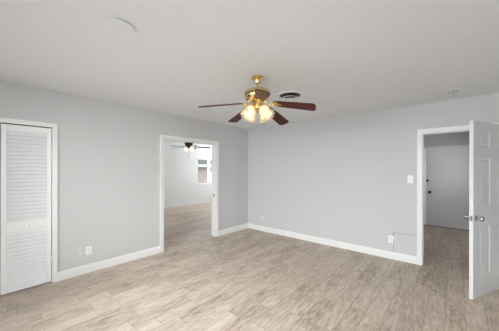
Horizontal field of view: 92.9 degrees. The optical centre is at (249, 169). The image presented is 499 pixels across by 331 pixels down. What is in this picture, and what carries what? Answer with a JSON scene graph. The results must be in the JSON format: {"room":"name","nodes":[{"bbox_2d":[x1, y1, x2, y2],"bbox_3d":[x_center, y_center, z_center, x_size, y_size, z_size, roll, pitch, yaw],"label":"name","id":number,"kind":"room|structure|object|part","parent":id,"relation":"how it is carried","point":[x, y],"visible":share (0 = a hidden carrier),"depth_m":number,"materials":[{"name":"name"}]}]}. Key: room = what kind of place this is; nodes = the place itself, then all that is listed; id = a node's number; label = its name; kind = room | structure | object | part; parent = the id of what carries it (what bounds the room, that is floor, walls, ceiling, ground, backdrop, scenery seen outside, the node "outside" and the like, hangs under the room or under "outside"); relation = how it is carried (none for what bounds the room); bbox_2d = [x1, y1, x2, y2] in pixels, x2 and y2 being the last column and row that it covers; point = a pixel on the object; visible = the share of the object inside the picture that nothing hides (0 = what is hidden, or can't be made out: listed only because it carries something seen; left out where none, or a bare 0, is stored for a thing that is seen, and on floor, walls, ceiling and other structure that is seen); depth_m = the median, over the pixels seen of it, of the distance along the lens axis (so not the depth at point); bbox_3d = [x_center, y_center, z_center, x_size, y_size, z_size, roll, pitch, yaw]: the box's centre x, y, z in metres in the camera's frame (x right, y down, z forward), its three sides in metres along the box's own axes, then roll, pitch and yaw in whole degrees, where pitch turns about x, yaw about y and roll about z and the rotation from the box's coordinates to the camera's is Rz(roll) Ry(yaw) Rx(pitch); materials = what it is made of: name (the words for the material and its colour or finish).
{"room":"empty living room","nodes":[
{"label":"empty living room","id":0,"kind":"room"},
{"bbox_2d":[0,123,0,152],"bbox_3d":[-3.183,0.217,3.009,0.785,2.440,1.450,0,0,41],"label":"wall","id":1,"kind":"structure","parent":0,"point":[0,123],"depth_m":3.26,"materials":[{"name":"paint"}]},
{"bbox_2d":[0,80,247,271],"bbox_3d":[-1.832,0.220,3.883,0.115,2.440,5.360,0,0,41],"label":"wall","id":2,"kind":"structure","parent":0,"point":[108,199],"depth_m":3.54,"materials":[{"name":"grey paint"}]},
{"bbox_2d":[0,124,51,294],"bbox_3d":[-2.821,0.453,2.679,0.064,1.946,0.914,0,0,41],"label":"door","id":3,"kind":"structure","parent":2,"relation":"in","point":[25,155],"depth_m":2.84,"materials":[{"name":"white paint"}]},
{"bbox_2d":[0,117,57,282],"bbox_3d":[-2.845,0.428,2.697,0.135,2.020,1.021,0,0,41],"label":"door frame","id":4,"kind":"structure","parent":2,"relation":"attached to","point":[54,127],"depth_m":3.02,"materials":[{"name":"white paint"}]},
{"bbox_2d":[86,246,91,254],"bbox_3d":[-2.246,1.134,3.312,0.009,0.116,0.072,0,0,41],"label":"wall outlet","id":5,"kind":"object","parent":2,"relation":"attached to","point":[89,248],"visible":1,"depth_m":3.31,"materials":[{"name":"white plastic"}]},
{"bbox_2d":[57,246,159,281],"bbox_3d":[-2.009,1.382,3.581,0.016,0.115,1.413,0,0,41],"label":"baseboard","id":6,"kind":"structure","parent":2,"relation":"attached to","point":[62,275],"depth_m":3.45,"materials":[{"name":"white paint"}]},
{"bbox_2d":[160,134,218,252],"bbox_3d":[-1.161,0.418,4.660,0.155,2.046,1.334,0,0,41],"label":"door frame","id":7,"kind":"structure","parent":2,"relation":"attached to","point":[215,144],"depth_m":4.93,"materials":[{"name":"white paint"}]},
{"bbox_2d":[219,223,247,235],"bbox_3d":[-0.356,1.385,5.493,0.016,0.115,0.990,0,0,41],"label":"baseboard","id":8,"kind":"structure","parent":2,"relation":"attached to","point":[243,226],"depth_m":5.45,"materials":[{"name":"white paint"}]},
{"bbox_2d":[164,142,211,204],"bbox_3d":[-2.953,0.217,9.029,0.140,2.440,7.640,0,0,41],"label":"wall","id":9,"kind":"structure","parent":0,"point":[180,170],"depth_m":9.33,"materials":[{"name":"paint"}]},
{"bbox_2d":[164,200,211,208],"bbox_3d":[-2.896,1.380,8.977,0.016,0.115,7.360,0,0,41],"label":"baseboard","id":10,"kind":"structure","parent":9,"relation":"attached to","point":[204,201],"depth_m":9.44,"materials":[{"name":"white paint"}]},
{"bbox_2d":[197,158,211,184],"bbox_3d":[-1.762,0.102,10.379,0.135,1.125,1.400,0,0,41],"label":"window","id":11,"kind":"structure","parent":9,"relation":"in","point":[208,160],"depth_m":10.32,"materials":[{"name":"white paint"}]},
{"bbox_2d":[0,0,498,146],"bbox_3d":[-0.146,-1.047,5.177,9.540,0.100,9.800,0,0,41],"label":"ceiling","id":12,"kind":"structure","parent":0,"point":[346,57],"depth_m":2.02,"materials":[{"name":"paint"}]},
{"bbox_2d":[105,19,132,32],"bbox_3d":[-0.895,-0.991,1.637,0.170,0.014,0.170,0,0,41],"label":"cover plate","id":13,"kind":"object","parent":12,"relation":"attached to","point":[119,25],"visible":1,"depth_m":1.63,"materials":[{"name":"paint"}]},
{"bbox_2d":[169,142,209,156],"bbox_3d":[-2.018,-0.700,7.718,1.331,0.602,1.277,0,0,41],"label":"ceiling fan","id":14,"kind":"object","parent":12,"relation":"hanging from","point":[191,146],"visible":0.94,"depth_m":7.66,"materials":[{"name":"white paint"}]},
{"bbox_2d":[198,75,315,124],"bbox_3d":[0.099,-0.751,2.603,1.187,0.490,1.184,0,0,41],"label":"ceiling fan","id":15,"kind":"object","parent":12,"relation":"hanging from","point":[257,95],"visible":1,"depth_m":2.49,"materials":[{"name":"brown wood"}]},
{"bbox_3d":[-0.299,-0.658,2.448,0.452,0.110,0.131,0,0,-21],"label":"blade","id":16,"kind":"part","parent":15,"relation":"part of","materials":[{"name":"brown wood"}]},
{"bbox_3d":[-0.115,-0.659,2.920,0.136,0.088,0.451,0,0,-31],"label":"blade","id":17,"kind":"part","parent":15,"relation":"part of","materials":[{"name":"brown wood"}]},
{"bbox_3d":[-0.015,-0.593,2.472,0.169,0.172,0.177,0,0,-7],"label":"lamp shade","id":18,"kind":"part","parent":15,"relation":"part of","materials":[{"name":"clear glass"}]},
{"bbox_3d":[0.096,-0.667,2.165,0.131,0.095,0.454,0,0,-5],"label":"blade","id":19,"kind":"part","parent":15,"relation":"part of","materials":[{"name":"brown wood"}]},
{"bbox_3d":[0.184,-0.593,2.469,0.177,0.172,0.169,0,0,-7],"label":"lamp shade","id":20,"kind":"part","parent":15,"relation":"part of","materials":[{"name":"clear glass"}]},
{"bbox_3d":[0.333,-0.642,2.885,0.133,0.135,0.447,0,0,35],"label":"blade","id":21,"kind":"part","parent":15,"relation":"part of","materials":[{"name":"brown wood"}]},
{"bbox_3d":[0.457,-0.656,2.436,0.435,0.111,0.132,0,0,17],"label":"blade","id":22,"kind":"part","parent":15,"relation":"part of","materials":[{"name":"brown wood"}]},
{"bbox_2d":[276,91,303,101],"bbox_3d":[0.542,-0.962,3.181,0.370,0.067,0.370,0,0,41],"label":"ceiling vent","id":23,"kind":"object","parent":12,"relation":"in","point":[288,96],"visible":1,"depth_m":3.14,"materials":[{"name":"white plastic"}]},
{"bbox_2d":[444,89,462,93],"bbox_3d":[2.571,-0.974,2.997,0.180,0.034,0.180,0,0,41],"label":"smoke detector","id":24,"kind":"object","parent":12,"relation":"attached to","point":[452,91],"visible":1,"depth_m":2.97,"materials":[{"name":"paint"}]},
{"bbox_2d":[0,202,498,330],"bbox_3d":[-0.151,1.493,5.177,9.540,0.100,9.800,0,0,41],"label":"floor","id":25,"kind":"structure","parent":0,"point":[248,279],"depth_m":2.82,"materials":[{"name":"brown wood"}]},
{"bbox_2d":[248,93,498,256],"bbox_3d":[1.902,0.228,4.273,5.255,2.440,0.115,0,0,41],"label":"wall","id":26,"kind":"structure","parent":0,"point":[343,178],"depth_m":4.27,"materials":[{"name":"grey paint"}]},
{"bbox_2d":[248,223,416,263],"bbox_3d":[1.256,1.389,4.743,3.436,0.115,0.016,0,0,41],"label":"baseboard","id":27,"kind":"structure","parent":26,"relation":"attached to","point":[363,249],"depth_m":4.35,"materials":[{"name":"white paint"}]},
{"bbox_2d":[389,235,393,242],"bbox_3d":[2.299,1.134,3.847,0.078,0.122,0.009,0,0,41],"label":"wall outlet","id":28,"kind":"object","parent":26,"relation":"attached to","point":[390,236],"visible":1,"depth_m":3.85,"materials":[{"name":"white plastic"}]},
{"bbox_2d":[393,232,416,251],"bbox_3d":[2.437,1.171,3.727,0.318,0.326,0.009,0,0,41],"label":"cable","id":29,"kind":"object","parent":26,"relation":"attached to","point":[393,232],"visible":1,"depth_m":3.82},
{"bbox_2d":[407,175,413,182],"bbox_3d":[2.492,0.152,3.673,0.078,0.120,0.021,0,0,41],"label":"light switch","id":30,"kind":"object","parent":26,"relation":"attached to","point":[410,178],"visible":1,"depth_m":3.68,"materials":[{"name":"white plastic"}]},
{"bbox_2d":[417,122,498,264],"bbox_3d":[2.990,0.421,3.320,1.046,2.057,0.135,0,0,41],"label":"door frame","id":31,"kind":"structure","parent":26,"relation":"attached to","point":[464,128],"depth_m":3.59,"materials":[{"name":"white paint"}]},
{"bbox_2d":[464,120,498,299],"bbox_3d":[2.876,0.451,2.818,0.925,1.982,0.174,0,0,-24],"label":"door","id":32,"kind":"structure","parent":26,"relation":"in","point":[483,216],"depth_m":2.72,"materials":[{"name":"white paint"}]},
{"bbox_3d":[2.541,0.544,2.612,0.066,0.066,0.069,0,0,-24],"label":"knob","id":33,"kind":"part","parent":32,"relation":"part of","materials":[{"name":"silver metal"}]},
{"bbox_2d":[424,131,468,146],"bbox_3d":[3.977,0.232,4.704,2.680,2.440,3.250,0,0,41],"label":"wall","id":34,"kind":"structure","parent":0,"point":[457,138],"depth_m":5.90,"materials":[{"name":"grey paint"}]},
{"bbox_2d":[424,145,468,224],"bbox_3d":[4.951,0.434,5.920,1.005,2.040,0.135,0,0,41],"label":"door frame","id":35,"kind":"structure","parent":34,"relation":"attached to","point":[453,146],"depth_m":6.14,"materials":[{"name":"paint"}]},
{"bbox_2d":[425,147,468,230],"bbox_3d":[4.934,0.458,5.900,0.935,1.991,0.187,0,0,41],"label":"door","id":36,"kind":"structure","parent":34,"relation":"in","point":[446,169],"depth_m":5.89,"materials":[{"name":"paint"}]},
{"label":"outside","id":37,"kind":"structure","parent":0,"visible":0},
{"bbox_3d":[-0.450,2.143,11.515,40.000,0.100,36.000,0,0,41],"label":"ground","id":38,"kind":"structure","parent":37,"visible":0},
{"bbox_2d":[198,160,211,182],"bbox_3d":[-5.591,0.382,20.060,5.040,3.400,8.400,0,0,41],"label":"house","id":39,"kind":"structure","parent":38,"relation":"on","point":[202,164],"depth_m":19.13,"materials":[{"name":"paint"}]}
]}

